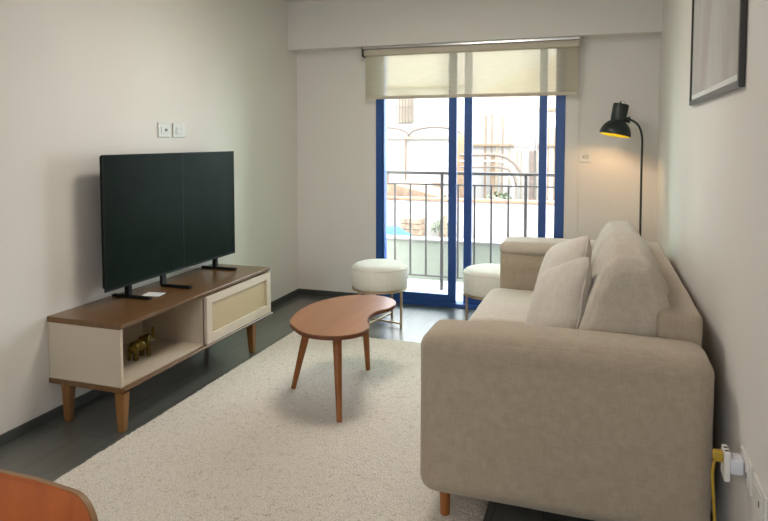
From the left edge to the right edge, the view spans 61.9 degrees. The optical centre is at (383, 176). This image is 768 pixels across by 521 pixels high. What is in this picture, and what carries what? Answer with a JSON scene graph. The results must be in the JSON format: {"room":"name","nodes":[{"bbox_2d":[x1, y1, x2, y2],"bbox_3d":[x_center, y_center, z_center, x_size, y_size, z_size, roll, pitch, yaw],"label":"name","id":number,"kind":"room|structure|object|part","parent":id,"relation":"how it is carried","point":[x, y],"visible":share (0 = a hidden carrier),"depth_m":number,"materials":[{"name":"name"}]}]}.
{"room":"living room","nodes":[
{"label":"living room","id":0,"kind":"room"},
{"bbox_2d":[0,0,297,434],"bbox_3d":[-2.154,-0.008,2.049,0.150,2.620,8.400,1,3,19],"label":"wall","id":1,"kind":"structure","parent":0,"point":[82,81],"depth_m":3.55,"materials":[{"name":"paint"}]},
{"bbox_2d":[0,288,298,446],"bbox_3d":[-2.079,1.276,2.092,0.012,0.052,8.090,1,3,19],"label":"baseboard","id":2,"kind":"structure","parent":1,"relation":"attached to","point":[22,429],"depth_m":3.23,"materials":[{"name":"paint"}]},
{"bbox_2d":[158,122,170,136],"bbox_3d":[-1.389,-0.298,4.049,0.012,0.092,0.120,1,3,19],"label":"wall jack","id":3,"kind":"object","parent":1,"relation":"attached to","point":[164,129],"visible":1,"depth_m":4.04,"materials":[{"name":"beige plastic"}]},
{"bbox_2d":[172,123,184,136],"bbox_3d":[-1.341,-0.306,4.190,0.012,0.092,0.128,1,3,19],"label":"power socket","id":4,"kind":"object","parent":1,"relation":"attached to","point":[178,129],"visible":1,"depth_m":4.18,"materials":[{"name":"beige plastic"}]},
{"bbox_2d":[0,294,595,520],"bbox_3d":[-0.645,1.389,1.620,3.335,0.120,8.400,1,3,19],"label":"floor","id":5,"kind":"structure","parent":0,"point":[51,450],"depth_m":3.47,"materials":[{"name":"grey wood"}]},
{"bbox_2d":[0,469,97,520],"bbox_3d":[-0.773,0.969,1.034,0.450,0.788,0.459,1,3,19],"label":"dining chair","id":6,"kind":"object","parent":5,"relation":"on","point":[23,497],"visible":1,"depth_m":1.19,"materials":[{"name":"orange wood"}]},
{"bbox_2d":[47,264,272,432],"bbox_3d":[-1.234,0.931,3.851,0.471,0.537,1.475,1,3,19],"label":"media console","id":7,"kind":"object","parent":5,"relation":"on","point":[89,343],"visible":0.98,"depth_m":3.53,"materials":[{"name":"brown wood"}]},
{"bbox_3d":[-1.598,1.137,3.248,0.054,0.196,0.048,1,3,19],"label":"leg","id":8,"kind":"part","parent":7,"relation":"part of","materials":[{"name":"brown wood"}]},
{"bbox_3d":[-1.276,1.144,3.124,0.054,0.196,0.048,1,3,19],"label":"leg","id":9,"kind":"part","parent":7,"relation":"part of","materials":[{"name":"brown wood"}]},
{"bbox_2d":[128,327,154,360],"bbox_3d":[-1.328,0.913,3.504,0.069,0.147,0.189,2,4,28],"label":"elephant figurine","id":10,"kind":"object","parent":7,"relation":"on","point":[143,342],"visible":1,"depth_m":3.48,"materials":[{"name":"gold metal"}]},
{"bbox_2d":[141,292,164,296],"bbox_3d":[-1.319,0.671,3.660,0.110,0.004,0.095,0,3,4],"label":"card","id":11,"kind":"object","parent":7,"relation":"on","point":[152,294],"visible":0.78,"depth_m":3.65,"materials":[{"name":"white paper"}]},
{"bbox_2d":[99,151,236,299],"bbox_3d":[-1.249,0.253,3.965,0.310,0.805,1.275,1,3,19],"label":"television","id":12,"kind":"object","parent":7,"relation":"on","point":[162,214],"visible":1,"depth_m":3.83,"materials":[{"name":"black plastic"}]},
{"bbox_3d":[-1.292,0.210,3.987,0.034,0.714,1.249,1,3,19],"label":"casing","id":13,"kind":"part","parent":12,"relation":"part of","materials":[{"name":"black plastic"}]},
{"bbox_3d":[-1.435,0.628,3.592,0.030,0.072,0.028,1,3,19],"label":"foot stem","id":14,"kind":"part","parent":12,"relation":"part of","materials":[{"name":"black plastic"}]},
{"bbox_3d":[-1.370,0.228,3.695,0.005,0.712,0.675,1,3,19],"label":"screen panel","id":15,"kind":"part","parent":12,"relation":"part of","materials":[{"name":"black glass"}]},
{"bbox_3d":[-1.336,0.612,3.870,0.020,0.072,0.040,1,3,19],"label":"foot stem","id":16,"kind":"part","parent":12,"relation":"part of","materials":[{"name":"black plastic"}]},
{"bbox_3d":[-1.167,0.193,4.294,0.005,0.712,0.580,1,3,19],"label":"screen panel","id":17,"kind":"part","parent":12,"relation":"part of","materials":[{"name":"black glass"}]},
{"bbox_3d":[-1.162,0.582,4.401,0.030,0.072,0.028,1,3,19],"label":"foot stem","id":18,"kind":"part","parent":12,"relation":"part of","materials":[{"name":"black plastic"}]},
{"bbox_3d":[-0.918,0.820,4.093,0.020,0.281,0.763,1,3,19],"label":"sliding door","id":19,"kind":"part","parent":7,"relation":"part of","materials":[{"name":"beige wood"}]},
{"bbox_3d":[-0.922,0.814,4.094,0.005,0.178,0.653,1,3,19],"label":"cane panel","id":20,"kind":"part","parent":7,"relation":"part of","materials":[{"name":"beige wicker"}]},
{"bbox_3d":[-0.886,1.078,4.275,0.054,0.196,0.051,1,3,19],"label":"leg","id":21,"kind":"part","parent":7,"relation":"part of","materials":[{"name":"brown wood"}]},
{"bbox_2d":[53,331,488,520],"bbox_3d":[-0.330,1.239,3.030,1.738,0.016,3.088,1,3,19],"label":"area rug","id":22,"kind":"object","parent":5,"relation":"on","point":[248,445],"visible":0.75,"depth_m":2.89,"materials":[{"name":"carpet"}]},
{"bbox_2d":[290,295,395,422],"bbox_3d":[-0.249,0.983,3.630,0.522,0.441,0.877,1,3,19],"label":"coffee table","id":23,"kind":"object","parent":22,"relation":"on","point":[337,319],"visible":1,"depth_m":3.51,"materials":[{"name":"brown wood"}]},
{"bbox_3d":[-0.458,0.990,3.622,0.138,0.425,0.050,-1,3,-15],"label":"leg","id":24,"kind":"part","parent":23,"relation":"part of","materials":[{"name":"brown wood"}]},
{"bbox_3d":[-0.240,1.009,3.273,0.051,0.431,0.211,0,3,-3],"label":"leg","id":25,"kind":"part","parent":23,"relation":"part of","materials":[{"name":"brown wood"}]},
{"bbox_3d":[-0.108,0.976,3.871,0.051,0.423,0.118,1,3,19],"label":"leg","id":26,"kind":"part","parent":23,"relation":"part of","materials":[{"name":"brown wood"}]},
{"bbox_2d":[420,220,714,520],"bbox_3d":[0.914,0.733,3.231,1.030,1.004,2.237,1,3,19],"label":"sofa","id":27,"kind":"object","parent":22,"relation":"on","point":[610,417],"visible":0.92,"depth_m":2.21,"materials":[{"name":"beige fabric"}]},
{"bbox_3d":[0.230,1.202,2.412,0.044,0.137,0.044,1,3,19],"label":"leg","id":28,"kind":"part","parent":27,"relation":"part of","materials":[{"name":"brown wood"}]},
{"bbox_2d":[470,288,532,324],"bbox_3d":[0.943,0.803,3.581,0.857,0.185,0.799,1,3,19],"label":"seat cushion","id":29,"kind":"object","parent":27,"relation":"on","point":[511,306],"depth_m":3.54,"materials":[{"name":"beige fabric"}]},
{"bbox_3d":[1.245,0.758,4.148,0.973,0.582,0.267,1,3,19],"label":"arm","id":30,"kind":"part","parent":27,"relation":"part of","materials":[{"name":"beige fabric"}]},
{"bbox_2d":[526,256,591,328],"bbox_3d":[0.739,0.587,2.744,0.229,0.534,0.564,0,3,-4],"label":"throw pillow","id":31,"kind":"object","parent":27,"relation":"on","point":[561,293],"visible":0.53,"depth_m":2.61,"materials":[{"name":"beige fabric"}]},
{"bbox_2d":[537,234,591,279],"bbox_3d":[0.898,0.540,3.249,0.233,0.533,0.540,-1,3,-11],"label":"throw pillow","id":32,"kind":"object","parent":27,"relation":"on","point":[565,251],"visible":0.29,"depth_m":3.15,"materials":[{"name":"beige fabric"}]},
{"bbox_3d":[0.623,0.865,2.297,0.980,0.624,0.267,1,3,19],"label":"arm","id":33,"kind":"part","parent":27,"relation":"part of","materials":[{"name":"beige fabric"}]},
{"bbox_2d":[591,220,641,269],"bbox_3d":[1.240,0.513,3.471,0.391,0.530,0.818,1,3,19],"label":"cushion","id":34,"kind":"object","parent":27,"relation":"on","point":[611,226],"depth_m":3.36,"materials":[{"name":"beige fabric"}]},
{"bbox_2d":[578,232,672,336],"bbox_3d":[0.987,0.528,2.719,0.398,0.536,0.833,1,3,19],"label":"cushion","id":35,"kind":"object","parent":27,"relation":"on","point":[630,294],"depth_m":2.34,"materials":[{"name":"beige fabric"}]},
{"bbox_3d":[1.319,0.764,3.089,0.158,0.670,1.732,1,3,19],"label":"backrest","id":36,"kind":"part","parent":27,"relation":"part of","materials":[{"name":"beige fabric"}]},
{"bbox_2d":[352,259,407,327],"bbox_3d":[-0.033,0.893,4.947,0.433,0.488,0.433,2,4,31],"label":"stool","id":37,"kind":"object","parent":5,"relation":"on","point":[369,276],"visible":0.94,"depth_m":4.78,"materials":[{"name":"beige fabric"}]},
{"bbox_3d":[-0.033,0.747,4.938,0.433,0.196,0.433,2,4,31],"label":"seat","id":38,"kind":"part","parent":37,"relation":"part of","materials":[{"name":"beige fabric"}]},
{"bbox_3d":[0.131,1.002,4.856,0.016,0.281,0.016,2,4,31],"label":"leg","id":39,"kind":"part","parent":37,"relation":"part of","materials":[{"name":"gold metal"}]},
{"bbox_2d":[463,263,499,319],"bbox_3d":[0.804,0.904,4.749,0.433,0.488,0.433,0,3,0],"label":"stool","id":40,"kind":"object","parent":5,"relation":"on","point":[479,280],"visible":0.48,"depth_m":4.60,"materials":[{"name":"white fabric"}]},
{"bbox_3d":[0.614,1.008,4.755,0.016,0.281,0.016,0,3,0],"label":"leg","id":41,"kind":"part","parent":40,"relation":"part of","materials":[{"name":"gold metal"}]},
{"bbox_3d":[0.804,0.758,4.741,0.433,0.196,0.433,0,3,0],"label":"seat","id":42,"kind":"part","parent":40,"relation":"part of","materials":[{"name":"beige fabric"}]},
{"bbox_2d":[599,101,642,235],"bbox_3d":[1.786,0.295,4.699,0.415,1.709,0.240,1,3,19],"label":"floor lamp","id":43,"kind":"object","parent":5,"relation":"on","point":[617,126],"visible":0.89,"depth_m":4.64,"materials":[{"name":"black metal"}]},
{"bbox_3d":[1.695,-0.414,4.689,0.221,0.259,0.223,1,3,19],"label":"lamp shade","id":44,"kind":"part","parent":43,"relation":"part of","materials":[{"name":"black paint"}]},
{"bbox_2d":[711,449,723,520],"bbox_3d":[1.028,1.044,2.026,0.031,0.522,0.366,1,4,22],"label":"cable","id":45,"kind":"object","parent":5,"relation":"on","point":[717,454],"visible":1,"depth_m":1.85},
{"bbox_3d":[1.033,1.056,2.026,0.018,0.498,0.362,2,4,25],"label":"cord","id":46,"kind":"part","parent":45,"relation":"part of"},
{"bbox_2d":[282,0,319,2],"bbox_3d":[-0.645,-1.346,1.462,3.335,0.120,8.400,1,3,19],"label":"ceiling","id":47,"kind":"structure","parent":0,"point":[286,1],"depth_m":5.51,"materials":[{"name":"paint"}]},
{"bbox_2d":[297,35,659,293],"bbox_3d":[0.673,-0.203,5.438,3.035,2.620,0.160,1,3,19],"label":"wall","id":48,"kind":"structure","parent":0,"point":[332,105],"depth_m":5.63,"materials":[{"name":"paint"}]},
{"bbox_2d":[299,289,368,296],"bbox_3d":[0.645,1.083,5.431,3.011,0.052,0.012,1,3,19],"label":"baseboard","id":49,"kind":"structure","parent":48,"relation":"attached to","point":[301,291],"depth_m":5.82,"materials":[{"name":"paint"}]},
{"bbox_2d":[405,278,462,300],"bbox_3d":[1.121,1.162,5.899,6.400,0.140,0.850,1,3,19],"label":"balcony floor","id":50,"kind":"structure","parent":48,"relation":"attached to","point":[416,285],"depth_m":6.22,"materials":[{"name":"tile"}]},
{"bbox_2d":[387,235,503,281],"bbox_3d":[1.279,1.600,6.394,6.400,1.910,0.180,1,3,19],"label":"parapet","id":51,"kind":"object","parent":50,"relation":"on","point":[482,247],"visible":0.02,"depth_m":6.54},
{"bbox_2d":[387,171,554,289],"bbox_3d":[1.129,0.526,5.888,4.400,1.132,0.045,1,3,19],"label":"balcony railing","id":52,"kind":"object","parent":50,"relation":"on","point":[442,174],"visible":0.37,"depth_m":6.04,"materials":[{"name":"grey metal"}]},
{"bbox_3d":[1.129,0.962,5.912,4.400,0.014,0.015,1,3,19],"label":"rail","id":53,"kind":"part","parent":52,"relation":"part of","materials":[{"name":"grey metal"}]},
{"bbox_3d":[0.551,0.528,6.084,0.028,1.106,0.025,1,3,19],"label":"post","id":54,"kind":"part","parent":52,"relation":"part of","materials":[{"name":"grey metal"}]},
{"bbox_3d":[1.129,0.084,5.861,4.400,0.014,0.015,1,3,19],"label":"rail","id":55,"kind":"part","parent":52,"relation":"part of","materials":[{"name":"grey metal"}]},
{"bbox_3d":[1.129,-0.026,5.857,4.400,0.027,0.045,1,3,19],"label":"rail","id":56,"kind":"part","parent":52,"relation":"part of","materials":[{"name":"grey metal"}]},
{"bbox_3d":[1.288,0.542,5.836,0.028,1.106,0.025,1,3,19],"label":"post","id":57,"kind":"part","parent":52,"relation":"part of","materials":[{"name":"grey metal"}]},
{"bbox_2d":[376,95,565,309],"bbox_3d":[0.700,-0.061,5.396,1.590,2.340,0.138,1,3,19],"label":"door","id":58,"kind":"structure","parent":48,"relation":"in","point":[409,297],"depth_m":5.40,"materials":[{"name":"blue paint"}]},
{"bbox_3d":[0.303,-0.052,5.500,0.653,2.250,0.034,1,3,19],"label":"sash","id":59,"kind":"part","parent":58,"relation":"part of","materials":[{"name":"blue paint"}]},
{"bbox_3d":[0.563,0.059,5.395,0.025,0.140,0.010,1,3,19],"label":"pull handle","id":60,"kind":"part","parent":58,"relation":"part of","materials":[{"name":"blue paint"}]},
{"bbox_3d":[1.000,-0.041,5.310,0.677,2.250,0.034,1,3,19],"label":"sash","id":61,"kind":"part","parent":58,"relation":"part of","materials":[{"name":"blue paint"}]},
{"bbox_2d":[362,36,581,220],"bbox_3d":[0.673,-0.304,5.252,1.790,1.582,0.100,1,3,19],"label":"roller blind","id":62,"kind":"object","parent":48,"relation":"attached to","point":[535,66],"visible":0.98,"depth_m":5.19,"materials":[{"name":"fabric"}]},
{"bbox_3d":[0.670,-1.083,5.208,1.775,0.022,0.090,1,3,19],"label":"mounting rail","id":63,"kind":"part","parent":62,"relation":"part of","materials":[{"name":"metal"}]},
{"bbox_3d":[1.520,-0.248,4.972,0.003,1.502,0.029,1,3,19],"label":"bead chain","id":64,"kind":"part","parent":62,"relation":"part of","materials":[{"name":"white plastic"}]},
{"bbox_2d":[369,48,579,294],"bbox_3d":[0.700,-0.058,5.348,1.758,2.340,0.009,1,3,19],"label":"trim","id":65,"kind":"structure","parent":48,"relation":"attached to","point":[572,101],"depth_m":5.09,"materials":[{"name":"paint"}]},
{"bbox_2d":[288,0,662,51],"bbox_3d":[0.620,-1.298,5.218,3.035,0.408,0.170,1,3,19],"label":"beam","id":66,"kind":"structure","parent":48,"relation":"attached to","point":[322,25],"depth_m":5.14,"materials":[{"name":"paint"}]},
{"bbox_2d":[579,151,590,161],"bbox_3d":[1.585,-0.160,5.040,0.090,0.086,0.013,1,3,19],"label":"light switch","id":67,"kind":"object","parent":48,"relation":"attached to","point":[585,156],"visible":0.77,"depth_m":5.04,"materials":[{"name":"white plastic"}]},
{"bbox_2d":[655,0,767,520],"bbox_3d":[0.864,0.051,1.032,0.150,2.620,8.400,1,3,19],"label":"wall","id":68,"kind":"structure","parent":0,"point":[712,197],"depth_m":2.16,"materials":[{"name":"paint"}]},
{"bbox_2d":[710,508,712,520],"bbox_3d":[0.786,1.331,1.127,0.012,0.052,8.090,1,3,19],"label":"baseboard","id":69,"kind":"structure","parent":68,"relation":"attached to","point":[711,514],"depth_m":2.33,"materials":[{"name":"paint"}]},
{"bbox_2d":[689,0,747,105],"bbox_3d":[1.272,-0.719,2.465,0.020,0.828,1.145,1,3,19],"label":"framed picture","id":70,"kind":"object","parent":68,"relation":"attached to","point":[718,27],"visible":1,"depth_m":2.36,"materials":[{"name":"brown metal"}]},
{"bbox_2d":[740,445,753,496],"bbox_3d":[1.029,0.834,1.820,0.012,0.086,0.136,1,3,19],"label":"power socket","id":71,"kind":"object","parent":68,"relation":"attached to","point":[747,477],"visible":0.74,"depth_m":1.78,"materials":[{"name":"white plastic"}]},
{"bbox_2d":[721,444,743,481],"bbox_3d":[1.004,0.826,1.844,0.051,0.087,0.060,1,3,19],"label":"plug adapter","id":72,"kind":"object","parent":71,"relation":"attached to","point":[733,463],"visible":0.98,"depth_m":1.82,"materials":[{"name":"white plastic"}]},
{"bbox_2d":[752,472,767,520],"bbox_3d":[0.978,0.842,1.669,0.012,0.086,0.136,1,3,19],"label":"power socket","id":73,"kind":"object","parent":68,"relation":"attached to","point":[759,497],"visible":1,"depth_m":1.65,"materials":[{"name":"white plastic"}]},
{"label":"outside","id":74,"kind":"structure","parent":0,"visible":0},
{"bbox_3d":[4.609,3.186,23.258,26.000,0.200,33.400,1,3,19],"label":"ground","id":75,"kind":"structure","parent":74,"visible":0},
{"bbox_2d":[387,180,447,196],"bbox_3d":[0.345,1.854,14.051,2.150,3.520,1.400,1,3,19],"label":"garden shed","id":76,"kind":"object","parent":75,"relation":"on","point":[401,190],"visible":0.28,"depth_m":13.29,"materials":[{"name":"beige"}]},
{"bbox_2d":[387,97,484,196],"bbox_3d":[2.973,-1.851,22.030,15.500,10.000,4.220,1,3,19],"label":"apartment building","id":77,"kind":"structure","parent":75,"relation":"on","point":[417,129],"depth_m":20.64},
{"bbox_3d":[-0.029,-1.492,20.909,1.774,0.305,0.056,1,3,19],"label":"arch moulding","id":78,"kind":"part","parent":77,"relation":"part of","materials":[{"name":"white paint"}]},
{"bbox_2d":[396,99,411,123],"bbox_3d":[0.636,-2.244,20.582,0.520,1.050,0.030,1,3,19],"label":"window grille","id":79,"kind":"object","parent":77,"relation":"attached to","point":[399,107],"depth_m":20.58,"materials":[{"name":"beige metal"}]},
{"bbox_3d":[-1.082,-1.313,21.381,8.250,0.100,0.100,1,3,19],"label":"cornice","id":80,"kind":"part","parent":77,"relation":"part of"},
{"bbox_3d":[1.620,-1.460,20.353,1.774,0.305,0.056,1,3,19],"label":"arch moulding","id":81,"kind":"part","parent":77,"relation":"part of","materials":[{"name":"white paint"}]},
{"bbox_2d":[387,196,553,239],"bbox_3d":[0.960,2.152,10.805,11.000,3.300,3.620,1,3,19],"label":"balcony wall","id":82,"kind":"structure","parent":75,"relation":"on","point":[499,206],"depth_m":12.08,"materials":[{"name":"paint"}]},
{"bbox_2d":[387,226,411,235],"bbox_3d":[-0.005,1.026,11.478,1.000,0.317,0.700,1,3,19],"label":"tarpaulin","id":83,"kind":"object","parent":82,"relation":"on","point":[390,229],"visible":0.3,"depth_m":11.29,"materials":[{"name":"teal plastic"}]},
{"bbox_2d":[400,217,424,236],"bbox_3d":[0.535,0.967,11.980,0.400,0.410,0.300,1,3,19],"label":"wooden crate","id":84,"kind":"object","parent":82,"relation":"on","point":[417,223],"visible":0.73,"depth_m":11.85,"materials":[{"name":"beige wood"}]},
{"bbox_2d":[431,219,447,236],"bbox_3d":[1.067,0.979,12.117,0.416,0.390,0.421,1,3,19],"label":"potted shrub","id":85,"kind":"object","parent":82,"relation":"on","point":[434,223],"visible":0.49,"depth_m":12.09,"materials":[{"name":"green plant"}]},
{"bbox_2d":[444,215,446,237],"bbox_3d":[1.090,0.944,11.685,0.100,0.490,0.100,1,3,19],"label":"wooden crate","id":86,"kind":"object","parent":82,"relation":"on","point":[445,216],"visible":0.41,"depth_m":11.63,"materials":[{"name":"beige wood"}]},
{"bbox_2d":[472,96,555,200],"bbox_3d":[5.525,-0.432,16.529,6.100,7.800,3.150,1,3,19],"label":"building","id":87,"kind":"structure","parent":75,"relation":"on","point":[508,126],"depth_m":15.80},
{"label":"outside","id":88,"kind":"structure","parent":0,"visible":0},
{"bbox_2d":[460,153,522,198],"bbox_3d":[2.436,1.018,14.604,1.428,3.126,0.145,1,3,19],"label":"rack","id":89,"kind":"object","parent":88,"point":[492,155],"visible":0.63,"depth_m":14.49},
{"bbox_3d":[1.867,1.017,14.841,0.080,3.100,0.060,1,3,19],"label":"pipe post","id":90,"kind":"part","parent":89,"relation":"part of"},
{"bbox_3d":[2.483,1.029,14.633,0.080,3.100,0.060,1,3,19],"label":"pipe post","id":91,"kind":"part","parent":89,"relation":"part of","materials":[{"name":"beige metal"}]},
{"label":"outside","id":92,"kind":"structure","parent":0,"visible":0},
{"bbox_2d":[485,190,511,198],"bbox_3d":[2.325,0.746,12.997,0.894,0.953,0.876,1,3,19],"label":"potted shrub","id":93,"kind":"object","parent":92,"point":[499,196],"visible":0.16,"depth_m":12.97,"materials":[{"name":"green plant"}]},
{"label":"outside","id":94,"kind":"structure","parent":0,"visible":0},
{"bbox_2d":[457,110,463,197],"bbox_3d":[1.876,0.206,15.447,0.400,3.650,0.600,1,3,19],"label":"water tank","id":95,"kind":"object","parent":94,"point":[460,138],"visible":0.2,"depth_m":15.13,"materials":[{"name":"beige"}]}
]}

